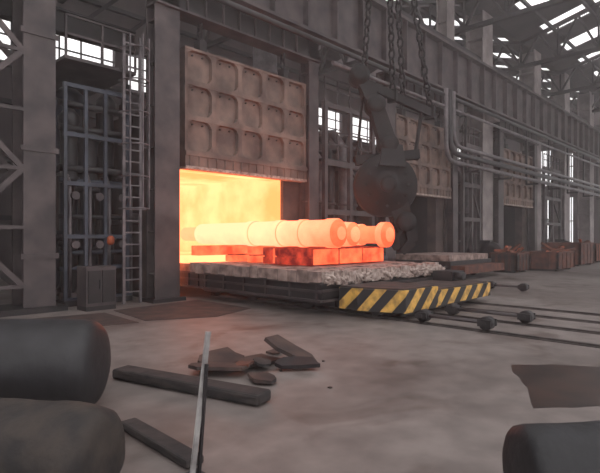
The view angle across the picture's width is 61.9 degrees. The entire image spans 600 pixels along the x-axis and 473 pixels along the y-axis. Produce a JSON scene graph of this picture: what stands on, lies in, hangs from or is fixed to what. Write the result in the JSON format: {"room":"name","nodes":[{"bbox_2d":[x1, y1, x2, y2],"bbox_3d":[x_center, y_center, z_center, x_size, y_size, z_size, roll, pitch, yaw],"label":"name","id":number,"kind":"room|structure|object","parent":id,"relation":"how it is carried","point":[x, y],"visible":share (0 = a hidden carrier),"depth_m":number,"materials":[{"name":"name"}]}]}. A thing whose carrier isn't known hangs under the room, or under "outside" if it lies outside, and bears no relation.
{"room":"industrial hall","nodes":[
{"label":"industrial hall","id":0,"kind":"room"},
{"bbox_2d":[203,29,229,48],"bbox_3d":[-1.213,-12.543,24.729,12.105,3.506,0.220,0,0,44],"label":"roof truss","id":1,"kind":"object","parent":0,"point":[222,39],"depth_m":28.14,"materials":[{"name":"grey metal"}]},
{"bbox_2d":[0,0,463,271],"bbox_3d":[1.247,-6.300,36.028,0.500,16.000,66.410,0,0,44],"label":"wall","id":2,"kind":"structure","parent":0,"point":[127,14],"depth_m":25.71,"materials":[{"name":"metal"}]},
{"bbox_2d":[0,22,459,159],"bbox_3d":[1.297,-8.400,36.181,0.080,2.000,65.300,0,0,44],"label":"window","id":3,"kind":"structure","parent":2,"relation":"in","point":[2,33],"depth_m":24.31,"materials":[{"name":"glass"}]},
{"bbox_2d":[253,47,277,74],"bbox_3d":[-1.599,-5.300,22.882,1.320,14.000,1.320,0,0,44],"label":"duct","id":4,"kind":"object","parent":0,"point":[262,60],"visible":0.03,"depth_m":22.40,"materials":[{"name":"metal"}]},
{"bbox_2d":[0,261,599,472],"bbox_3d":[12.840,1.800,22.329,36.400,0.200,74.000,0,0,44],"label":"floor","id":5,"kind":"structure","parent":0,"point":[403,397],"depth_m":5.67,"materials":[{"name":"concrete"}]},
{"bbox_2d":[0,0,67,317],"bbox_3d":[-6.764,-5.400,10.860,1.200,14.200,2.900,0,0,44],"label":"column","id":6,"kind":"structure","parent":5,"relation":"on","point":[32,171],"depth_m":11.28,"materials":[{"name":"grey metal"}]},
{"bbox_2d":[0,319,110,403],"bbox_3d":[-3.375,1.257,4.927,2.801,0.886,0.892,0,0,-1],"label":"steel ingot","id":7,"kind":"object","parent":5,"relation":"on","point":[41,359],"visible":0.9,"depth_m":4.59,"materials":[{"name":"black metal"}]},
{"bbox_2d":[0,398,124,472],"bbox_3d":[-2.294,1.392,3.432,2.201,0.616,0.626,0,0,14],"label":"steel ingot","id":8,"kind":"object","parent":5,"relation":"on","point":[37,436],"visible":1,"depth_m":3.07,"materials":[{"name":"metal"}]},
{"bbox_2d":[32,313,138,325],"bbox_3d":[-4.518,1.694,9.951,2.115,0.012,1.681,0,0,-34],"label":"floor plate","id":9,"kind":"object","parent":5,"relation":"on","point":[105,319],"visible":0.43,"depth_m":10.29,"materials":[{"name":"grey metal"}]},
{"bbox_2d":[56,81,132,306],"bbox_3d":[-5.935,-1.250,13.494,2.832,5.900,2.030,0,0,44],"label":"rack","id":10,"kind":"object","parent":5,"relation":"on","point":[85,152],"visible":0.73,"depth_m":12.79,"materials":[{"name":"grey metal"}]},
{"bbox_2d":[56,13,136,127],"bbox_3d":[-6.134,-1.853,13.755,3.100,7.105,1.900,0,0,44],"label":"access platform","id":11,"kind":"object","parent":5,"relation":"on","point":[72,69],"visible":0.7,"depth_m":13.03,"materials":[{"name":"grey paint"}]},
{"bbox_2d":[77,265,115,311],"bbox_3d":[-4.748,1.200,11.696,0.550,1.000,0.700,0,0,44],"label":"base cabinet","id":12,"kind":"object","parent":5,"relation":"on","point":[96,285],"visible":1,"depth_m":11.50,"materials":[{"name":"grey metal"}]},
{"bbox_2d":[118,33,149,303],"bbox_3d":[-4.079,-1.700,12.544,0.591,6.800,0.749,0,0,44],"label":"access ladder","id":13,"kind":"object","parent":5,"relation":"on","point":[141,46],"visible":1,"depth_m":12.57,"materials":[{"name":"metal"}]},
{"bbox_2d":[121,418,203,468],"bbox_3d":[-1.155,1.660,4.068,0.160,0.070,1.100,0,0,-45],"label":"timber baulk","id":14,"kind":"object","parent":5,"relation":"on","point":[176,451],"visible":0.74,"depth_m":3.98,"materials":[{"name":"grey wood"}]},
{"bbox_2d":[56,104,298,297],"bbox_3d":[-4.666,-1.050,17.883,7.300,5.500,6.200,0,0,44],"label":"furnace","id":15,"kind":"object","parent":5,"relation":"on","point":[205,197],"visible":0.13,"depth_m":17.36,"materials":[{"name":"grey paint"}]},
{"bbox_2d":[114,300,250,320],"bbox_3d":[-2.693,1.694,11.491,2.600,0.012,2.650,0,0,44],"label":"floor plate","id":16,"kind":"object","parent":5,"relation":"on","point":[194,308],"visible":1,"depth_m":11.40,"materials":[{"name":"grey metal"}]},
{"bbox_2d":[112,365,270,405],"bbox_3d":[-1.263,1.630,5.544,2.074,0.120,0.260,0,0,28],"label":"timber baulk","id":17,"kind":"object","parent":5,"relation":"on","point":[234,392],"visible":1,"depth_m":5.39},
{"bbox_2d":[186,331,210,472],"bbox_3d":[-0.750,1.180,3.457,0.230,1.044,0.250,0,0,44],"label":"marker post","id":18,"kind":"object","parent":5,"relation":"on","point":[201,403],"visible":1,"depth_m":3.45,"materials":[{"name":"grey metal"}]},
{"bbox_2d":[197,347,243,362],"bbox_3d":[-1.061,1.615,6.624,0.577,0.121,0.699,0,0,44],"label":"plate","id":19,"kind":"object","parent":5,"relation":"on","point":[227,355],"visible":0.59,"depth_m":6.65,"materials":[{"name":"metal"}]},
{"bbox_2d":[188,362,251,370],"bbox_3d":[-0.993,1.599,6.160,0.750,0.082,0.395,0,0,1],"label":"plate","id":20,"kind":"object","parent":19,"relation":"on","point":[216,366],"visible":0.9,"depth_m":6.03,"materials":[{"name":"metal"}]},
{"bbox_2d":[235,360,253,366],"bbox_3d":[-0.712,1.594,6.254,0.316,0.077,0.279,0,0,30],"label":"plate","id":21,"kind":"object","parent":20,"relation":"on","point":[241,363],"visible":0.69,"depth_m":6.22,"materials":[{"name":"metal"}]},
{"bbox_2d":[142,0,320,303],"bbox_3d":[-1.665,-2.520,15.211,0.610,8.440,6.540,0,0,44],"label":"door frame","id":22,"kind":"structure","parent":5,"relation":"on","point":[163,17],"depth_m":13.24,"materials":[{"name":"grey paint"}]},
{"bbox_2d":[180,40,306,182],"bbox_3d":[-1.539,-3.680,15.422,0.340,3.640,4.820,0,0,44],"label":"door","id":23,"kind":"structure","parent":22,"relation":"attached to","point":[238,119],"depth_m":15.01,"materials":[{"name":"metal"}]},
{"bbox_2d":[239,353,279,366],"bbox_3d":[-0.561,1.649,6.657,0.388,0.060,0.546,0,0,44],"label":"plate","id":24,"kind":"object","parent":5,"relation":"on","point":[272,359],"visible":0.45,"depth_m":6.70,"materials":[{"name":"brown metal"}]},
{"bbox_2d":[253,357,270,366],"bbox_3d":[-0.479,1.595,6.352,0.237,0.077,0.308,0,0,-9],"label":"plate","id":25,"kind":"object","parent":24,"relation":"on","point":[258,361],"visible":1,"depth_m":6.30,"materials":[{"name":"grey metal"}]},
{"bbox_2d":[247,372,275,383],"bbox_3d":[-0.432,1.650,5.833,0.292,0.054,0.399,0,0,-17],"label":"plate","id":26,"kind":"object","parent":5,"relation":"on","point":[256,377],"visible":1,"depth_m":5.78,"materials":[{"name":"metal"}]},
{"bbox_2d":[266,349,279,354],"bbox_3d":[-0.367,1.675,7.277,0.211,0.030,0.277,0,0,23],"label":"plate","id":27,"kind":"object","parent":5,"relation":"on","point":[273,351],"visible":0.66,"depth_m":7.20,"materials":[{"name":"metal"}]},
{"bbox_2d":[264,335,316,360],"bbox_3d":[-0.117,1.544,6.767,0.689,0.372,0.471,0,0,18],"label":"plate","id":28,"kind":"object","parent":5,"relation":"on","point":[280,344],"visible":0.72,"depth_m":6.75,"materials":[{"name":"metal"}]},
{"bbox_2d":[275,356,319,368],"bbox_3d":[-0.045,1.617,6.420,0.566,0.093,0.292,0,0,-10],"label":"plate","id":29,"kind":"object","parent":5,"relation":"on","point":[293,362],"visible":1,"depth_m":6.34,"materials":[{"name":"metal"}]},
{"bbox_2d":[180,250,445,308],"bbox_3d":[-1.874,1.133,16.238,11.607,1.106,5.247,0,0,44],"label":"car","id":30,"kind":"object","parent":5,"relation":"on","point":[310,286],"visible":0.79,"depth_m":12.11,"materials":[{"name":"metal"}]},
{"bbox_2d":[191,245,246,255],"bbox_3d":[-2.277,0.430,16.256,0.400,0.300,2.700,0,0,44],"label":"support block","id":31,"kind":"object","parent":30,"relation":"on","point":[199,250],"visible":0.46,"depth_m":15.46,"materials":[{"name":"orange metal"}]},
{"bbox_2d":[225,246,260,261],"bbox_3d":[-0.982,0.490,15.150,0.400,0.420,2.900,0,0,44],"label":"support block","id":32,"kind":"object","parent":30,"relation":"on","point":[234,253],"visible":0.44,"depth_m":14.13,"materials":[{"name":"orange metal"}]},
{"bbox_2d":[247,246,297,261],"bbox_3d":[-0.351,0.490,14.580,0.300,0.420,2.850,0,0,44],"label":"support block","id":33,"kind":"object","parent":30,"relation":"on","point":[255,253],"visible":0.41,"depth_m":13.58,"materials":[{"name":"orange metal"}]},
{"bbox_2d":[263,246,313,263],"bbox_3d":[0.184,0.490,13.997,0.380,0.420,2.950,0,0,44],"label":"support block","id":34,"kind":"object","parent":30,"relation":"on","point":[269,252],"visible":0.31,"depth_m":12.90,"materials":[{"name":"metal"}]},
{"bbox_2d":[275,246,382,265],"bbox_3d":[0.852,0.490,13.356,1.330,0.420,2.950,0,0,44],"label":"support block","id":35,"kind":"object","parent":30,"relation":"on","point":[305,256],"visible":0.98,"depth_m":12.52,"materials":[{"name":"orange metal"}]},
{"bbox_2d":[180,218,346,247],"bbox_3d":[-1.405,-0.080,14.240,6.650,0.720,0.720,0,0,44],"label":"hot forging","id":36,"kind":"object","parent":35,"relation":"on","point":[331,232],"visible":1,"depth_m":13.16,"materials":[{"name":"orange metal"}]},
{"bbox_2d":[343,222,360,246],"bbox_3d":[-0.983,-0.060,15.221,6.700,0.646,0.646,0,0,44],"label":"hot forging","id":37,"kind":"object","parent":35,"relation":"on","point":[353,230],"visible":0.13,"depth_m":12.87,"materials":[{"name":"orange metal"}]},
{"bbox_2d":[357,222,394,246],"bbox_3d":[0.087,-0.050,15.650,6.450,0.680,0.680,0,0,44],"label":"hot forging","id":38,"kind":"object","parent":35,"relation":"on","point":[383,234],"visible":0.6,"depth_m":13.47,"materials":[{"name":"orange metal"}]},
{"bbox_2d":[339,279,489,316],"bbox_3d":[2.986,1.353,11.883,1.450,0.605,4.720,0,0,44],"label":"bumper cover","id":39,"kind":"object","parent":30,"relation":"attached to","point":[399,299],"visible":0.97,"depth_m":10.49,"materials":[{"name":"metal"}]},
{"bbox_2d":[433,269,465,280],"bbox_3d":[4.110,1.045,13.451,0.800,0.250,0.700,0,0,44],"label":"box","id":40,"kind":"object","parent":39,"relation":"on","point":[444,275],"visible":1,"depth_m":13.20,"materials":[{"name":"metal"}]},
{"bbox_2d":[319,76,374,244],"bbox_3d":[0.933,-2.062,20.105,2.860,7.525,3.060,0,0,44],"label":"rack","id":41,"kind":"object","parent":5,"relation":"on","point":[344,164],"visible":0.48,"depth_m":19.11,"materials":[{"name":"metal"}]},
{"bbox_2d":[355,243,387,260],"bbox_3d":[2.714,0.950,18.603,1.150,1.500,1.400,0,0,44],"label":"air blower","id":42,"kind":"object","parent":5,"relation":"on","point":[385,257],"visible":0.05,"depth_m":18.41,"materials":[{"name":"metal"}]},
{"bbox_2d":[333,151,443,253],"bbox_3d":[2.523,-1.050,25.371,7.300,5.500,6.200,0,0,44],"label":"furnace","id":43,"kind":"object","parent":5,"relation":"on","point":[428,212],"visible":0.04,"depth_m":24.63,"materials":[{"name":"metal"}]},
{"bbox_2d":[211,294,599,347],"bbox_3d":[5.340,1.677,6.934,21.900,0.045,0.120,0,0,44],"label":"rail","id":44,"kind":"object","parent":5,"relation":"on","point":[586,344],"visible":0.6,"depth_m":9.42,"materials":[{"name":"metal"}]},
{"bbox_2d":[415,309,496,329],"bbox_3d":[2.869,1.535,9.306,1.490,0.240,0.320,0,0,44],"label":"wheelset","id":45,"kind":"object","parent":44,"relation":"on","point":[486,322],"visible":1,"depth_m":9.19,"materials":[{"name":"metal"}]},
{"bbox_2d":[376,71,459,260],"bbox_3d":[5.523,-2.520,22.699,0.610,8.440,6.540,0,0,44],"label":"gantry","id":46,"kind":"object","parent":5,"relation":"on","point":[450,205],"visible":0.41,"depth_m":24.52,"materials":[{"name":"grey metal"}]},
{"bbox_2d":[396,108,451,198],"bbox_3d":[5.649,-3.680,22.910,0.340,3.640,4.820,0,0,44],"label":"door","id":47,"kind":"structure","parent":46,"relation":"attached to","point":[432,171],"depth_m":23.15,"materials":[{"name":"metal"}]},
{"bbox_2d":[436,0,463,127],"bbox_3d":[7.642,-5.400,25.794,1.300,14.200,1.200,0,0,44],"label":"column","id":48,"kind":"structure","parent":5,"relation":"on","point":[444,8],"depth_m":25.75,"materials":[{"name":"metal"}]},
{"bbox_2d":[396,252,504,274],"bbox_3d":[6.489,1.225,21.633,3.200,0.950,3.800,0,0,44],"label":"car","id":49,"kind":"object","parent":5,"relation":"on","point":[471,263],"visible":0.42,"depth_m":20.63,"materials":[{"name":"concrete"}]},
{"bbox_2d":[458,124,480,252],"bbox_3d":[8.170,-2.062,27.644,2.860,7.525,2.160,0,0,44],"label":"rack","id":50,"kind":"object","parent":5,"relation":"on","point":[466,181],"visible":0.53,"depth_m":26.69,"materials":[{"name":"metal"}]},
{"bbox_2d":[466,10,499,252],"bbox_3d":[10.279,-5.400,28.253,1.700,14.200,1.700,0,0,44],"label":"column","id":51,"kind":"structure","parent":5,"relation":"on","point":[479,41],"depth_m":28.15,"materials":[{"name":"metal"}]},
{"bbox_3d":[7.994,-9.453,10.277,20.700,2.694,2.300,0,0,44],"label":"crane bridge","id":52,"kind":"object","parent":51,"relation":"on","visible":0},
{"bbox_2d":[362,0,432,105],"bbox_3d":[2.976,-6.149,15.478,2.218,4.525,0.346,0,0,0],"label":"chain","id":53,"kind":"object","parent":52,"relation":"hanging from","point":[427,92],"visible":0.97,"depth_m":15.42,"materials":[{"name":"metal"}]},
{"bbox_2d":[348,64,436,254],"bbox_3d":[2.855,-2.337,15.340,2.719,5.805,1.367,0,0,-6],"label":"crane charging manipulator","id":54,"kind":"object","parent":53,"relation":"hanging from","point":[385,184],"visible":1,"depth_m":15.06,"materials":[{"name":"metal"}]},
{"bbox_2d":[479,240,502,257],"bbox_3d":[10.262,0.950,26.467,1.150,1.500,1.400,0,0,44],"label":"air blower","id":55,"kind":"object","parent":5,"relation":"on","point":[485,246],"visible":0.43,"depth_m":26.10,"materials":[{"name":"metal"}]},
{"bbox_2d":[489,281,528,290],"bbox_3d":[6.402,1.535,15.478,1.240,0.240,0.320,0,0,44],"label":"wheelset","id":56,"kind":"object","parent":5,"relation":"on","point":[522,287],"visible":0.81,"depth_m":15.30,"materials":[{"name":"metal"}]},
{"bbox_2d":[489,243,529,272],"bbox_3d":[10.091,1.015,24.086,1.320,1.370,2.056,0,0,44],"label":"bin","id":57,"kind":"object","parent":5,"relation":"on","point":[514,261],"visible":0.91,"depth_m":23.59,"materials":[{"name":"metal"}]},
{"bbox_2d":[504,206,526,251],"bbox_3d":[10.348,-1.050,33.523,7.300,5.500,6.200,0,0,44],"label":"furnace","id":58,"kind":"object","parent":5,"relation":"on","point":[515,218],"visible":0.02,"depth_m":32.89,"materials":[{"name":"metal"}]},
{"bbox_2d":[493,121,538,250],"bbox_3d":[13.348,-2.520,30.851,0.610,8.440,6.540,0,0,44],"label":"gantry","id":59,"kind":"object","parent":5,"relation":"on","point":[498,185],"visible":0.61,"depth_m":29.06,"materials":[{"name":"grey metal"}]},
{"bbox_2d":[504,144,533,207],"bbox_3d":[13.475,-3.680,31.062,0.340,3.640,4.820,0,0,44],"label":"door","id":60,"kind":"structure","parent":59,"relation":"attached to","point":[516,193],"depth_m":31.06,"materials":[{"name":"metal"}]},
{"bbox_2d":[433,312,599,334],"bbox_3d":[6.170,1.677,7.800,21.900,0.045,0.120,0,0,44],"label":"rail","id":61,"kind":"object","parent":5,"relation":"on","point":[435,313],"depth_m":9.43,"materials":[{"name":"metal"}]},
{"bbox_2d":[445,303,535,323],"bbox_3d":[3.790,1.535,10.085,1.740,0.240,0.320,0,0,44],"label":"wheelset","id":62,"kind":"object","parent":61,"relation":"on","point":[527,316],"visible":1,"depth_m":9.96,"materials":[{"name":"metal"}]},
{"bbox_2d":[443,306,599,323],"bbox_3d":[7.002,1.677,8.665,21.900,0.045,0.120,0,0,44],"label":"rail","id":63,"kind":"object","parent":5,"relation":"on","point":[539,316],"depth_m":10.26,"materials":[{"name":"metal"}]},
{"bbox_2d":[462,301,599,315],"bbox_3d":[7.763,1.677,9.459,21.900,0.045,0.120,0,0,44],"label":"rail","id":64,"kind":"object","parent":5,"relation":"on","point":[470,302],"depth_m":11.62,"materials":[{"name":"metal"}]},
{"bbox_2d":[519,49,547,250],"bbox_3d":[15.819,-5.400,34.024,1.700,14.200,1.700,0,0,44],"label":"column","id":65,"kind":"structure","parent":5,"relation":"on","point":[531,76],"depth_m":33.89,"materials":[{"name":"metal"}]},
{"bbox_2d":[522,242,575,270],"bbox_3d":[12.891,0.993,25.827,1.748,1.414,2.838,0,0,44],"label":"bin","id":66,"kind":"object","parent":5,"relation":"on","point":[549,259],"visible":0.9,"depth_m":24.93,"materials":[{"name":"metal"}]},
{"bbox_2d":[502,420,599,472],"bbox_3d":[2.228,1.422,3.125,1.802,0.555,0.610,0,0,-5],"label":"steel ingot","id":67,"kind":"object","parent":5,"relation":"on","point":[568,447],"visible":1,"depth_m":2.94,"materials":[{"name":"metal"}]},
{"bbox_2d":[541,153,560,249],"bbox_3d":[17.276,-2.062,37.130,2.860,7.525,3.660,0,0,44],"label":"rack","id":68,"kind":"object","parent":5,"relation":"on","point":[544,190],"visible":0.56,"depth_m":36.17,"materials":[{"name":"metal"}]},
{"bbox_2d":[512,364,599,407],"bbox_3d":[3.261,1.699,5.748,1.599,0.002,1.918,0,0,10],"label":"metal plate","id":69,"kind":"object","parent":5,"relation":"on","point":[548,385],"visible":1,"depth_m":5.74,"materials":[{"name":"metal"}]},
{"bbox_2d":[555,239,568,241],"bbox_3d":[18.849,0.950,35.412,1.150,1.500,1.400,0,0,44],"label":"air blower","id":70,"kind":"object","parent":5,"relation":"on","point":[556,240],"visible":0.08,"depth_m":35.16,"materials":[{"name":"metal"}]},
{"bbox_2d":[551,73,575,241],"bbox_3d":[20.320,-5.400,38.713,1.700,14.200,1.700,0,0,44],"label":"column","id":71,"kind":"structure","parent":5,"relation":"on","point":[563,100],"depth_m":38.55,"materials":[{"name":"metal"}]},
{"bbox_2d":[545,240,594,265],"bbox_3d":[16.137,0.957,29.995,1.982,1.486,3.093,0,0,44],"label":"bin","id":72,"kind":"object","parent":5,"relation":"on","point":[585,251],"visible":0.61,"depth_m":29.12,"materials":[{"name":"metal"}]},
{"bbox_2d":[577,91,599,241],"bbox_3d":[25.168,-5.400,43.763,1.700,14.200,1.700,0,0,44],"label":"column","id":73,"kind":"structure","parent":5,"relation":"on","point":[585,205],"depth_m":43.67,"materials":[{"name":"metal"}]},
{"bbox_2d":[213,0,599,199],"bbox_3d":[14.758,-4.950,31.439,0.750,3.500,50.200,0,0,44],"label":"pipes","id":74,"kind":"object","parent":73,"relation":"attached to","point":[450,99],"visible":0.99,"depth_m":24.76,"materials":[{"name":"metal"}]},
{"bbox_2d":[578,239,599,260],"bbox_3d":[19.385,0.923,33.768,1.720,1.554,2.926,0,0,44],"label":"bin","id":75,"kind":"object","parent":5,"relation":"on","point":[597,245],"visible":0.19,"depth_m":32.55,"materials":[{"name":"metal"}]},
{"bbox_2d":[319,0,464,75],"bbox_3d":[4.327,-12.543,30.500,12.105,3.506,0.220,0,0,44],"label":"roof truss","id":76,"kind":"object","parent":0,"point":[322,71],"depth_m":28.83,"materials":[{"name":"grey metal"}]},
{"bbox_2d":[231,0,599,158],"bbox_3d":[10.127,-7.965,27.012,0.700,2.430,63.000,0,0,44],"label":"girder","id":77,"kind":"object","parent":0,"point":[340,23],"depth_m":22.64,"materials":[{"name":"grey metal"}]},
{"bbox_2d":[371,39,520,82],"bbox_3d":[9.867,-12.543,36.272,12.105,3.506,0.220,0,0,44],"label":"roof truss","id":78,"kind":"object","parent":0,"point":[513,68],"depth_m":32.61,"materials":[{"name":"grey metal"}]},
{"bbox_2d":[319,0,599,114],"bbox_3d":[12.847,-13.960,23.708,34.300,2.920,64.000,0,0,44],"label":"ceiling","id":79,"kind":"structure","parent":0,"point":[519,28],"depth_m":31.93,"materials":[{"name":"grey metal"}]},
{"bbox_2d":[319,0,599,129],"bbox_3d":[8.266,-12.043,28.105,19.120,4.586,64.000,0,0,44],"label":"roof","id":80,"kind":"structure","parent":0,"point":[408,2],"depth_m":30.16,"materials":[{"name":"grey metal"}]},
{"bbox_2d":[0,0,145,54],"bbox_3d":[-1.191,-8.075,18.470,1.000,5.750,35.000,0,0,44],"label":"tie beam","id":81,"kind":"structure","parent":80,"relation":"attached to","point":[76,26],"depth_m":13.31,"materials":[{"name":"metal"}]},
{"bbox_2d":[422,67,559,119],"bbox_3d":[15.407,-12.543,42.043,12.105,3.506,0.220,0,0,44],"label":"roof truss","id":82,"kind":"object","parent":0,"point":[548,71],"depth_m":38.31,"materials":[{"name":"grey metal"}]},
{"bbox_2d":[463,0,571,31],"bbox_3d":[16.591,-13.043,18.728,22.102,4.507,0.220,0,0,44],"label":"roof truss","id":83,"kind":"object","parent":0,"point":[506,15],"depth_m":24.85,"materials":[{"name":"grey metal"}]},
{"bbox_2d":[459,89,584,132],"bbox_3d":[20.948,-12.543,47.814,12.105,3.506,0.220,0,0,44],"label":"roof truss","id":84,"kind":"object","parent":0,"point":[542,90],"depth_m":46.06,"materials":[{"name":"grey metal"}]},
{"bbox_2d":[504,104,599,139],"bbox_3d":[25.795,-12.543,52.864,12.105,3.506,0.220,0,0,44],"label":"roof truss","id":85,"kind":"object","parent":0,"point":[573,104],"depth_m":50.60,"materials":[{"name":"grey metal"}]},
{"bbox_2d":[506,107,599,242],"bbox_3d":[36.605,-6.300,48.240,34.600,16.000,0.300,0,0,44],"label":"wall","id":86,"kind":"structure","parent":0,"point":[512,145],"depth_m":54.33,"materials":[{"name":"grey metal"}]},
{"bbox_2d":[541,151,572,241],"bbox_3d":[36.598,-4.400,48.233,33.400,10.600,0.080,0,0,44],"label":"window","id":87,"kind":"structure","parent":86,"relation":"in","point":[571,166],"depth_m":54.77,"materials":[{"name":"glass"}]},
{"bbox_2d":[520,1,599,68],"bbox_3d":[22.131,-13.043,24.499,22.102,4.507,0.220,0,0,44],"label":"roof truss","id":88,"kind":"object","parent":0,"point":[577,15],"depth_m":30.38,"materials":[{"name":"grey metal"}]},
{"bbox_2d":[560,53,599,93],"bbox_3d":[27.671,-13.043,30.270,22.102,4.507,0.220,0,0,44],"label":"roof truss","id":89,"kind":"object","parent":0,"point":[592,85],"depth_m":36.84,"materials":[{"name":"grey metal"}]},
{"bbox_2d":[592,89,599,112],"bbox_3d":[33.212,-13.043,36.042,22.102,4.507,0.220,0,0,44],"label":"roof truss","id":90,"kind":"object","parent":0,"point":[594,92],"depth_m":43.24,"materials":[{"name":"grey metal"}]}
]}

